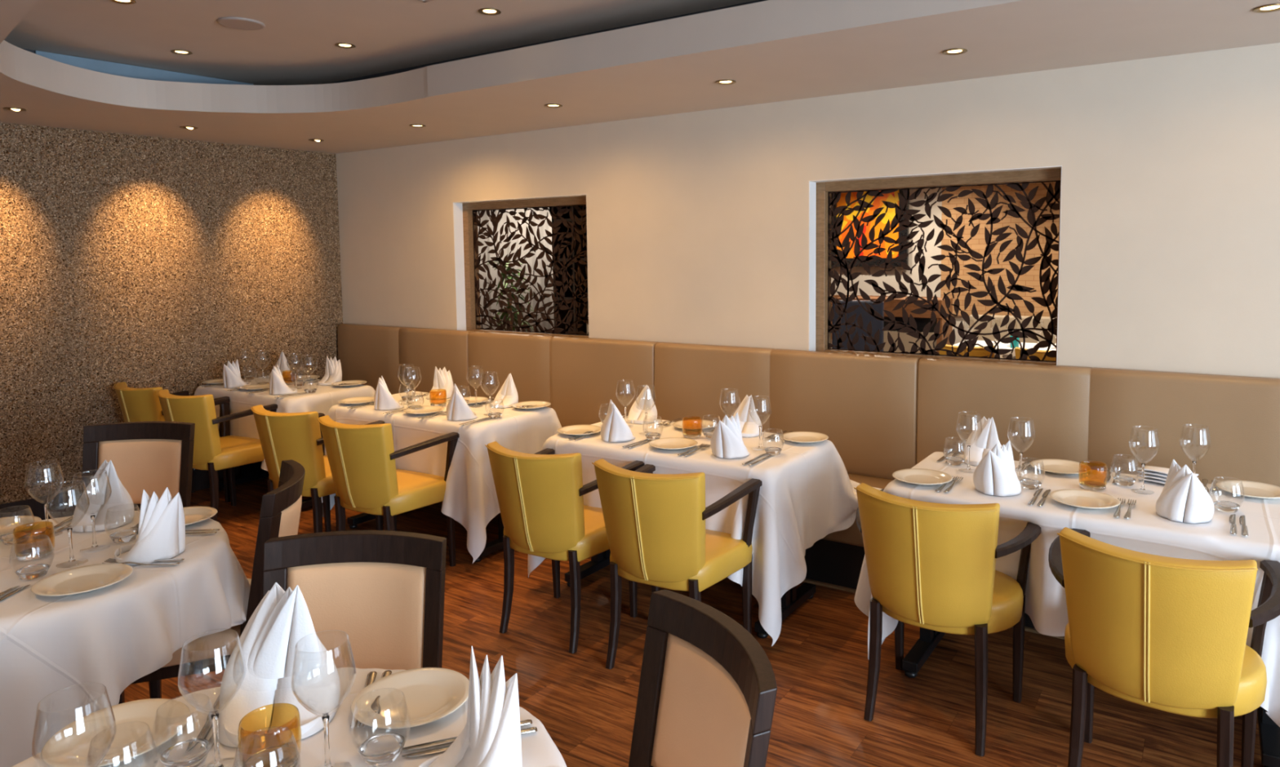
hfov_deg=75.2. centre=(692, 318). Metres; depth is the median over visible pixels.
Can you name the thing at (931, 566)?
armchair
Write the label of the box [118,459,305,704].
dining chair
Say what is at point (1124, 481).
tumbler
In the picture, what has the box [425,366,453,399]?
napkin
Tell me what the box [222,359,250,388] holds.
napkin
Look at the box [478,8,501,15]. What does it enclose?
recessed light
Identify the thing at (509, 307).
potted plant
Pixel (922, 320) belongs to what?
sideboard
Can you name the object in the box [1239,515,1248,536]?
knife
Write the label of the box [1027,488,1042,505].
knife
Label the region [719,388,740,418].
wine glass
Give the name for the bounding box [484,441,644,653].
armchair
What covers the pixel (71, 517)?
knife
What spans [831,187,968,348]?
wall
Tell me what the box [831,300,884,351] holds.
chair
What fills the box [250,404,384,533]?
armchair
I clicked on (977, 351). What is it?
armchair
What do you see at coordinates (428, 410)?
plate
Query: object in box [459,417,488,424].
knife
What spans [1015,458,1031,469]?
fork
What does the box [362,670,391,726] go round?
fork
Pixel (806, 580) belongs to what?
baseboard
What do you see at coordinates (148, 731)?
tumbler
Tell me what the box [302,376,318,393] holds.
tumbler
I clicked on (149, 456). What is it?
dining chair
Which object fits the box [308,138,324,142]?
recessed light
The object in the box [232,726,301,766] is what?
tumbler
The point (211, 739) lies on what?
knife
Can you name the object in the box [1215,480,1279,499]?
plate
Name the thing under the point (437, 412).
fork
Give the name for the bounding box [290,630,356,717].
bowl
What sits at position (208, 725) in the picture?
knife
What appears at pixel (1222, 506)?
tumbler
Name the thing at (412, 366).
wine glass
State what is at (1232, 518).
knife
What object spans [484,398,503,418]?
tumbler
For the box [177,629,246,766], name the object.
wine glass
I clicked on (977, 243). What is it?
wall panel
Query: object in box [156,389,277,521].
armchair
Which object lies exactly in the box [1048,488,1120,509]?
plate
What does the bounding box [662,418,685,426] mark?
fork
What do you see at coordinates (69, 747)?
plate
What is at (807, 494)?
tablecloth
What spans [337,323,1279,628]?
banquette
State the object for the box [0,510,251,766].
tablecloth
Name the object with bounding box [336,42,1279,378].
wall
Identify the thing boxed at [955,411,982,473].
wine glass
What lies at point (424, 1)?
ceiling vent
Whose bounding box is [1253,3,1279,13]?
recessed light
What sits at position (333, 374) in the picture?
napkin
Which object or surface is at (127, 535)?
tumbler
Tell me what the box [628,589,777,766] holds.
dining chair
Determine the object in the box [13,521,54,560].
candle holder
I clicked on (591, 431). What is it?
fork
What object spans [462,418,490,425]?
knife
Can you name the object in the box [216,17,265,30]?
ceiling speaker
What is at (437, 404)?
candle holder
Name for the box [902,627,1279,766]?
dining table
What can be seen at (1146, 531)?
tablecloth
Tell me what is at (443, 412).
fork
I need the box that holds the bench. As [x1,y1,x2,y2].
[968,315,1056,344]
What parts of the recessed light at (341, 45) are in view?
bulb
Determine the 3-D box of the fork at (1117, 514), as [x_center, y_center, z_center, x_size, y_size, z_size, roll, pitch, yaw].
[1.442,0.639,2.798,0.025,0.011,0.215,2,5,31]
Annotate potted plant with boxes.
[486,262,533,331]
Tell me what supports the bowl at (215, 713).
on the wine glass at (215, 717)
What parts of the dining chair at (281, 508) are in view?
leg, leg, seat frame, seat, leg, post, post, rail, panel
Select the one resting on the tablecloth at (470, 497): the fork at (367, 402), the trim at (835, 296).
the fork at (367, 402)
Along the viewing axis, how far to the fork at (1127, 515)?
2.77 m
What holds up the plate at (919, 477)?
on the tablecloth at (1146, 531)
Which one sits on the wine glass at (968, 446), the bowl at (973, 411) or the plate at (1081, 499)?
the bowl at (973, 411)
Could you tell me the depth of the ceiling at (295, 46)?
3.98 m
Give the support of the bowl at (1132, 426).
on the wine glass at (1142, 488)
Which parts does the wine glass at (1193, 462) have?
stem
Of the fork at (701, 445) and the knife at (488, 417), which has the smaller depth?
the fork at (701, 445)
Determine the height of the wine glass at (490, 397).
0.234 m
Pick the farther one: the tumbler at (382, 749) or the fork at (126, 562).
the fork at (126, 562)
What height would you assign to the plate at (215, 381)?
0.020 m
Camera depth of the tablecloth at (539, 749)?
1.51 m
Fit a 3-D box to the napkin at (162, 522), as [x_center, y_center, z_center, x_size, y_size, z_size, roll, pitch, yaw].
[-1.611,0.599,2.453,0.176,0.207,0.180,-1,4,-2]
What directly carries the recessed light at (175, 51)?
in the ceiling at (295, 46)
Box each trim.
[21,0,767,84]
[35,50,253,84]
[831,294,937,339]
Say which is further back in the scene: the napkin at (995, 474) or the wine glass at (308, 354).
the wine glass at (308, 354)
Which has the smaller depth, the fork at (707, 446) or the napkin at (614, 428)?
the fork at (707, 446)
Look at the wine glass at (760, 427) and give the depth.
3.71 m
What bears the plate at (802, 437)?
on the tablecloth at (807, 494)
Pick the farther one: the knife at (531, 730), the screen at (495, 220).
the screen at (495, 220)
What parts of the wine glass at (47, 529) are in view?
stem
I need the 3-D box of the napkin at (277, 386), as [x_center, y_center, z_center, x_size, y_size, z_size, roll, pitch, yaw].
[-2.654,0.394,5.375,0.164,0.188,0.160,3,5,35]
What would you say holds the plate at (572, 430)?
on the tablecloth at (807, 494)
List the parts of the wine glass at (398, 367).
stem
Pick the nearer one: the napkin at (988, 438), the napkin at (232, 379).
the napkin at (988, 438)
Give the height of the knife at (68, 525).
0.005 m
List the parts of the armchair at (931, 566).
armrest, leg, leg, backrest, seat, leg, armrest, leg, arm post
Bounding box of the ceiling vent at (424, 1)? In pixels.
[417,0,433,2]
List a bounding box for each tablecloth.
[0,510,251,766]
[12,667,566,766]
[193,376,375,471]
[321,391,561,563]
[528,415,882,646]
[854,452,1279,727]
[953,340,1056,358]
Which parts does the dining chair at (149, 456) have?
post, rail, rail, panel, post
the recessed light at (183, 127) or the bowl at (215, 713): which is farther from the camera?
the recessed light at (183, 127)
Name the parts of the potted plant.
stem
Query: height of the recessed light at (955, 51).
0.008 m
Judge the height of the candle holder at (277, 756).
0.090 m
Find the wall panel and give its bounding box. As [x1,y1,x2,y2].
[940,182,1059,316]
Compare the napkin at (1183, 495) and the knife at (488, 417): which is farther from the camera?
the knife at (488, 417)
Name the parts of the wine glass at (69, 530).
stem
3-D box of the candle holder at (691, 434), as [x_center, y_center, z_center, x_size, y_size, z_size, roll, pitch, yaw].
[0.000,0.525,3.972,0.097,0.090,0.097,2,5,32]
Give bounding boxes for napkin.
[67,459,134,532]
[114,487,185,565]
[217,582,340,749]
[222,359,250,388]
[266,351,290,378]
[269,364,297,395]
[315,355,342,385]
[373,375,404,410]
[417,646,522,766]
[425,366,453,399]
[445,383,477,421]
[490,373,518,408]
[600,399,635,442]
[626,385,657,424]
[710,413,749,458]
[733,395,761,437]
[964,416,1001,466]
[973,440,1021,496]
[1136,466,1198,484]
[1155,459,1213,523]
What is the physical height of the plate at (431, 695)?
0.020 m
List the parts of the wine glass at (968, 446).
stem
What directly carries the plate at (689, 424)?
on the tablecloth at (807, 494)
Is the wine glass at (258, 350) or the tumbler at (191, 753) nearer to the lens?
the tumbler at (191, 753)
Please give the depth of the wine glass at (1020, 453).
3.17 m
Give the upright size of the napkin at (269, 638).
0.248 m
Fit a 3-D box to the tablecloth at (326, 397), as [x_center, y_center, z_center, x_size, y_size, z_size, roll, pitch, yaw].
[-2.700,0.784,5.728,1.413,0.639,0.953,2,5,32]
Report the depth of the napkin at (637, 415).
4.35 m
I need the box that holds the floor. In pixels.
[124,476,1263,766]
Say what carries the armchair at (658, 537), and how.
on the floor
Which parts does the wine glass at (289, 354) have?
stem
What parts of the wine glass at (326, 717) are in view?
stem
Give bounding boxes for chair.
[81,421,195,511]
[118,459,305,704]
[262,530,446,670]
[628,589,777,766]
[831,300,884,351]
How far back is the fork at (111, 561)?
2.40 m
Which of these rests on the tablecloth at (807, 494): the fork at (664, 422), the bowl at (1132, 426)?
the fork at (664, 422)
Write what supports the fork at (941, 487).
on the tablecloth at (1146, 531)
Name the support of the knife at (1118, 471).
on the tablecloth at (1146, 531)
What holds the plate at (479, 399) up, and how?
on the tablecloth at (470, 497)
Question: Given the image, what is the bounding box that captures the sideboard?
[835,296,952,353]
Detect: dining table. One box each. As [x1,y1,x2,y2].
[346,512,503,562]
[564,549,815,639]
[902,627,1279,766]
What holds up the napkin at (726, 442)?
on the tablecloth at (807, 494)
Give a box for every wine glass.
[23,460,64,539]
[31,683,116,766]
[45,480,89,568]
[70,470,111,553]
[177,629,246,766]
[235,348,252,382]
[253,350,270,382]
[286,354,303,389]
[290,630,356,766]
[300,354,317,391]
[397,367,415,404]
[403,366,421,408]
[466,365,484,407]
[480,371,498,415]
[615,379,635,427]
[635,385,656,435]
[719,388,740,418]
[748,395,771,450]
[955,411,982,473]
[1007,417,1035,479]
[1128,426,1159,494]
[1178,423,1211,475]
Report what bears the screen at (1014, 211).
attached to the window at (819, 190)
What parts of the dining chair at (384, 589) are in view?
post, rail, panel, post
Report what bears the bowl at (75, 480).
on the wine glass at (69, 530)
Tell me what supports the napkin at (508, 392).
on the tablecloth at (470, 497)
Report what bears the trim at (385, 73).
attached to the ceiling at (295, 46)
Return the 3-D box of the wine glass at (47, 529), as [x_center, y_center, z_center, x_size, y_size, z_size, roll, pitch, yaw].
[-2.054,0.576,2.631,0.101,0.234,0.101,-1,4,-6]
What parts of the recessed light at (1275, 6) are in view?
bulb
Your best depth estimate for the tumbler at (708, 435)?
3.93 m
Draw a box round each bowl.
[23,460,64,503]
[45,480,89,528]
[70,470,111,515]
[177,629,246,715]
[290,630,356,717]
[955,411,982,444]
[1007,417,1035,451]
[1128,426,1159,462]
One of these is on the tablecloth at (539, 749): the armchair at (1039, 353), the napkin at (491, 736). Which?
the napkin at (491, 736)
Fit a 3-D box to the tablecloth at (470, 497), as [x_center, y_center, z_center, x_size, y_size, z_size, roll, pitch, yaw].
[-1.452,0.863,4.931,1.638,0.698,1.042,2,5,32]
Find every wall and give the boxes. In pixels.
[0,122,342,504]
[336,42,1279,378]
[477,207,554,331]
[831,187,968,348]
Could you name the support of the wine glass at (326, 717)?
on the tablecloth at (539, 749)
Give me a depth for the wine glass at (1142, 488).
2.99 m
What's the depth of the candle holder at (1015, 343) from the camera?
7.45 m
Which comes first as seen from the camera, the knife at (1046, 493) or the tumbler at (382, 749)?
the tumbler at (382, 749)
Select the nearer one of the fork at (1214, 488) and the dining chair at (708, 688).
the dining chair at (708, 688)
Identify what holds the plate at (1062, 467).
on the tablecloth at (1146, 531)
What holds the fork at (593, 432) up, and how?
on the tablecloth at (807, 494)
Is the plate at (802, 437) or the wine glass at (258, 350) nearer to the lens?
the plate at (802, 437)
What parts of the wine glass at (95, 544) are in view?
stem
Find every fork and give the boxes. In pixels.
[102,561,180,565]
[104,558,184,563]
[347,402,373,408]
[350,671,377,727]
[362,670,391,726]
[417,412,445,418]
[422,412,446,419]
[568,431,592,439]
[573,431,600,439]
[654,417,680,425]
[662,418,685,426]
[677,444,706,455]
[684,444,711,456]
[765,431,786,439]
[769,431,792,439]
[934,475,956,491]
[942,476,963,493]
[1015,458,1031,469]
[1023,459,1037,471]
[1113,497,1125,517]
[1124,499,1136,519]
[1202,479,1208,493]
[1209,480,1217,493]
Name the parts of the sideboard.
panel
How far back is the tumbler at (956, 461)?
3.40 m
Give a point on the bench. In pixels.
(1045, 321)
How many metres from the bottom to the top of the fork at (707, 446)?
0.011 m
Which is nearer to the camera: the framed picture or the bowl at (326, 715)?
the bowl at (326, 715)
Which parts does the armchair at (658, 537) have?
leg, armrest, backrest, leg, seat, leg, armrest, leg, arm post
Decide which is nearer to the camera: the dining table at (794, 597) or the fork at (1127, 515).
the fork at (1127, 515)
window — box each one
[453,194,589,337]
[808,165,1062,365]
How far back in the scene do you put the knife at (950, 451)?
3.55 m
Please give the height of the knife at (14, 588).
0.005 m
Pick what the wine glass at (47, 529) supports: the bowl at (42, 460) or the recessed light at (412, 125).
the bowl at (42, 460)
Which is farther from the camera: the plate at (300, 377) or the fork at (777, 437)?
the plate at (300, 377)
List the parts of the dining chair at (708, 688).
post, panel, post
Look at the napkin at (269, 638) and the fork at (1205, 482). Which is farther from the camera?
the fork at (1205, 482)
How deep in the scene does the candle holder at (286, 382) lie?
5.74 m
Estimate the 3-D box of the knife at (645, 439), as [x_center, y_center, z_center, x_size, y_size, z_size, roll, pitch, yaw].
[-0.251,0.578,3.859,0.019,0.005,0.235,2,5,32]
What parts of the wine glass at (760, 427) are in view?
stem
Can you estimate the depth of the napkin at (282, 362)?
6.07 m
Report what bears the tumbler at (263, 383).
on the tablecloth at (326, 397)
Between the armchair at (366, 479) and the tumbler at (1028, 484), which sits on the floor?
the armchair at (366, 479)
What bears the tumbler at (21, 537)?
on the tablecloth at (117, 635)
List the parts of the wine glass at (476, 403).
stem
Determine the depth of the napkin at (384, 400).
4.74 m
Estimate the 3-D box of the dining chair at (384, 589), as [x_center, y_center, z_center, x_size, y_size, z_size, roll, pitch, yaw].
[-0.873,1.042,1.975,0.474,0.905,0.570,0,4,1]
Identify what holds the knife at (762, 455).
on the tablecloth at (807, 494)
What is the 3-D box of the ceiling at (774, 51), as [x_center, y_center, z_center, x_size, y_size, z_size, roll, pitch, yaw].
[-1.442,-1.015,1.666,10.920,0.155,6.850,2,5,32]
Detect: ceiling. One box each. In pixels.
[0,0,1279,153]
[4,0,756,85]
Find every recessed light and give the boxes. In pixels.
[3,106,26,111]
[109,0,136,4]
[170,49,192,54]
[179,126,198,129]
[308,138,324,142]
[334,42,355,48]
[408,124,425,127]
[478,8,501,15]
[544,103,562,107]
[715,80,736,84]
[942,48,967,55]
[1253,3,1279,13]
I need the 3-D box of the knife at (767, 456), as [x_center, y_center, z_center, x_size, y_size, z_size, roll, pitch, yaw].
[0.296,0.599,3.514,0.019,0.005,0.235,2,5,31]
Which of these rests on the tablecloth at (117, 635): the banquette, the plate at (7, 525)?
the plate at (7, 525)
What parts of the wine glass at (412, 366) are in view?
stem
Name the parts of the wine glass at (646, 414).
stem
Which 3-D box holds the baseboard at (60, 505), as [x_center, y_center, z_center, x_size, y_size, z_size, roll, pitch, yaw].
[-4.864,1.284,4.091,0.018,0.165,6.753,3,6,38]
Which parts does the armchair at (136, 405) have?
backrest, armrest, leg, armrest, arm post, leg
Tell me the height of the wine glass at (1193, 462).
0.234 m
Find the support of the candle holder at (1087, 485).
on the tablecloth at (1146, 531)
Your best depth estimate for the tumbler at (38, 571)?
2.29 m
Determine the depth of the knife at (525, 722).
1.49 m
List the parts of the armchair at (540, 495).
leg, backrest, armrest, leg, seat, leg, armrest, leg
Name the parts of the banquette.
backrest, backrest, backrest, seat, backrest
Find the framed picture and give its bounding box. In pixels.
[831,189,909,266]
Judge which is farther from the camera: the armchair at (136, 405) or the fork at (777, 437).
the armchair at (136, 405)
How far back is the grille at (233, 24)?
3.84 m
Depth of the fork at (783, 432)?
3.94 m
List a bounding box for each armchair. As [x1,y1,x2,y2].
[113,382,231,502]
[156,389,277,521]
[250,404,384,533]
[316,415,459,566]
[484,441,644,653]
[591,458,762,669]
[853,483,1040,756]
[938,344,1008,358]
[1012,346,1055,360]
[1048,527,1279,766]
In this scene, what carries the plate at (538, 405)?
on the tablecloth at (470, 497)
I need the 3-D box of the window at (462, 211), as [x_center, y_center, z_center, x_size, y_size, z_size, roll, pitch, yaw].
[-1.135,-0.325,5.689,1.225,0.975,0.179,2,5,32]
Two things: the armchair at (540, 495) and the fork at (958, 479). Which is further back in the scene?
the armchair at (540, 495)
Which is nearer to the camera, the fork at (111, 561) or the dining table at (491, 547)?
the fork at (111, 561)
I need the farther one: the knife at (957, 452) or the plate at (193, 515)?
the knife at (957, 452)
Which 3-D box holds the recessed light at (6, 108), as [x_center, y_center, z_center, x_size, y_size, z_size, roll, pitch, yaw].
[-3.671,-1.137,4.489,0.100,0.037,0.100,2,5,32]
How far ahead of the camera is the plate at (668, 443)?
3.79 m
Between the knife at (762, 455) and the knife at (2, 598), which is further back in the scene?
the knife at (762, 455)
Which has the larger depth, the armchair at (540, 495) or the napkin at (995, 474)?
the armchair at (540, 495)
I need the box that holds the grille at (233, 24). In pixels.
[222,19,261,29]
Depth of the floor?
3.17 m
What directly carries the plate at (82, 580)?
on the tablecloth at (117, 635)
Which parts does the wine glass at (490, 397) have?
stem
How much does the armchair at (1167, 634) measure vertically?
0.838 m
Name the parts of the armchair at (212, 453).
backrest, leg, armrest, arm post, seat, leg, armrest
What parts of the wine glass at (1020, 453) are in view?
stem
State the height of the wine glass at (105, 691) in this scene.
0.234 m
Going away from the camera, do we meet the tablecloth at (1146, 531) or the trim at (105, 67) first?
the tablecloth at (1146, 531)
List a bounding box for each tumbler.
[0,505,35,545]
[8,534,54,580]
[84,721,158,766]
[104,503,139,543]
[151,693,214,766]
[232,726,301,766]
[241,364,257,380]
[254,370,271,385]
[291,370,306,386]
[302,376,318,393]
[351,688,411,766]
[398,382,415,400]
[405,391,424,409]
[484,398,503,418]
[642,415,663,439]
[701,414,719,439]
[761,428,784,455]
[942,436,967,466]
[1016,457,1045,489]
[1110,456,1139,486]
[1209,476,1244,512]
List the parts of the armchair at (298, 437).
leg, backrest, seat, leg, armrest, arm post, leg, armrest, leg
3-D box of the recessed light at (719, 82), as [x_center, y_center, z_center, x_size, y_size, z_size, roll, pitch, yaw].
[0.160,-1.127,3.959,0.100,0.008,0.100,2,5,32]
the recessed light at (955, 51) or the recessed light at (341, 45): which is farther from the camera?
the recessed light at (341, 45)
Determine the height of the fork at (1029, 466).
0.011 m
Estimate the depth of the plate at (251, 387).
5.56 m
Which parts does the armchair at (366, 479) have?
leg, backrest, leg, seat, leg, armrest, leg, arm post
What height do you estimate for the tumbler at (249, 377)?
0.104 m
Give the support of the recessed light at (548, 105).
in the ceiling at (774, 51)
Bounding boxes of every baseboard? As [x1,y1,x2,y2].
[0,461,265,519]
[802,578,1064,639]
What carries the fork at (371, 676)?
on the tablecloth at (539, 749)
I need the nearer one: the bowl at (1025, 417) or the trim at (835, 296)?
the bowl at (1025, 417)
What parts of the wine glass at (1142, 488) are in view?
stem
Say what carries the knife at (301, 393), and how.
on the tablecloth at (326, 397)
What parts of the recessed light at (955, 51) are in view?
bulb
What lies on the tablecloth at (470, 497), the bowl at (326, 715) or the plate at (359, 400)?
the plate at (359, 400)
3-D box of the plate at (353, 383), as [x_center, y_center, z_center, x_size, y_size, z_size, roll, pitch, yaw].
[-2.343,0.453,5.664,0.223,0.020,0.223,1,5,24]
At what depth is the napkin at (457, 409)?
4.41 m
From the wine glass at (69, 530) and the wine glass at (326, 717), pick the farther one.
the wine glass at (69, 530)
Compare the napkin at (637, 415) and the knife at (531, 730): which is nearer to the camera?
the knife at (531, 730)
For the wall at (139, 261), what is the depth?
5.51 m
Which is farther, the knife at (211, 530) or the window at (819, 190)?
the window at (819, 190)
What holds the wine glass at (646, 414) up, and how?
on the tablecloth at (807, 494)
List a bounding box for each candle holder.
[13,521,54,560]
[237,704,301,766]
[282,369,297,384]
[429,389,446,406]
[682,416,702,438]
[1009,335,1019,348]
[1078,460,1107,490]
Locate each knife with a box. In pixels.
[0,584,31,601]
[0,586,18,595]
[41,515,73,533]
[49,523,71,534]
[185,528,220,531]
[185,532,217,534]
[196,695,219,739]
[208,724,218,748]
[274,392,304,397]
[401,720,532,751]
[401,727,537,757]
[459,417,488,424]
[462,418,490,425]
[622,439,648,447]
[626,440,652,448]
[742,453,766,465]
[748,455,772,466]
[936,449,954,462]
[945,450,961,462]
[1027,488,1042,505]
[1036,489,1050,506]
[1103,467,1113,482]
[1111,468,1121,484]
[1229,514,1236,534]
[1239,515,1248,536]
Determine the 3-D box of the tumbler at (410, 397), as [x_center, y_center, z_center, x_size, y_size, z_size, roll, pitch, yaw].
[-1.739,0.451,5.056,0.099,0.104,0.099,1,5,15]
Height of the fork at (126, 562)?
0.011 m
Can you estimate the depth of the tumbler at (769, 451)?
3.60 m
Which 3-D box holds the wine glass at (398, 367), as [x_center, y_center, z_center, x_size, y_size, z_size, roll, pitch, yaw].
[-1.698,0.396,4.930,0.101,0.234,0.101,2,5,32]
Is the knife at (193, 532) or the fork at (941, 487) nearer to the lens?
the knife at (193, 532)
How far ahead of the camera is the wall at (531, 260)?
8.41 m
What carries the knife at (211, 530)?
on the tablecloth at (117, 635)
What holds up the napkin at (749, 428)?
on the tablecloth at (807, 494)
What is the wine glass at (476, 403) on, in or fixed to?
on the tablecloth at (470, 497)
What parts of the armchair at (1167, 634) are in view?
armrest, leg, leg, backrest, seat, leg, leg, arm post, armrest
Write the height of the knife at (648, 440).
0.005 m
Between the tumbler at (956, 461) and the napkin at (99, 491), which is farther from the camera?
the tumbler at (956, 461)
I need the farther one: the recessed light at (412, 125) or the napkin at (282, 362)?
the napkin at (282, 362)
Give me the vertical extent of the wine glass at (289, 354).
0.234 m
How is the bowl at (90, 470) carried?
on the wine glass at (95, 544)
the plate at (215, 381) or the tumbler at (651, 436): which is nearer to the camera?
the tumbler at (651, 436)
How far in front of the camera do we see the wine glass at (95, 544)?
2.50 m
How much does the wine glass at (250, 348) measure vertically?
0.234 m
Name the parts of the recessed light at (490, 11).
bulb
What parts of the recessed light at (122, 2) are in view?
bulb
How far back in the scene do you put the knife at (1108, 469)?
3.21 m
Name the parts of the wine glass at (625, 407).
stem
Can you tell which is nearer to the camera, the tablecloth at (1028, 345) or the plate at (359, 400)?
the plate at (359, 400)
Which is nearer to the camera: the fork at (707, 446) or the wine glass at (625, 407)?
the fork at (707, 446)
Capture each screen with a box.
[472,204,588,335]
[827,180,1060,362]
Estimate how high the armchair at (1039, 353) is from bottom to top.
0.838 m
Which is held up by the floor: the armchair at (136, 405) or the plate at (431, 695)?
the armchair at (136, 405)
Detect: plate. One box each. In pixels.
[0,515,41,537]
[31,563,133,596]
[40,698,190,766]
[182,506,217,526]
[201,378,223,384]
[239,383,269,391]
[285,374,319,381]
[331,380,366,386]
[338,396,373,404]
[351,667,469,729]
[403,405,444,415]
[463,396,488,404]
[511,400,551,409]
[557,425,601,435]
[648,437,697,450]
[672,419,716,430]
[780,431,828,444]
[892,468,952,485]
[1030,458,1091,475]
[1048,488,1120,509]
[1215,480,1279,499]
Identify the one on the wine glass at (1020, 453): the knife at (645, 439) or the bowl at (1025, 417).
the bowl at (1025, 417)
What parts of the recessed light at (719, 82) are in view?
bulb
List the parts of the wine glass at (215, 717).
stem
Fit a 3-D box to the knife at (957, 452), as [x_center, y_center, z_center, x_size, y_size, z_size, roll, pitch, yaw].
[1.113,0.590,3.530,0.019,0.005,0.235,2,5,30]
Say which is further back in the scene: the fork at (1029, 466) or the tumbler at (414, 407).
the tumbler at (414, 407)
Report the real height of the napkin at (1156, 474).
0.055 m
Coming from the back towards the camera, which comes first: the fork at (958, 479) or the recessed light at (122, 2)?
the recessed light at (122, 2)

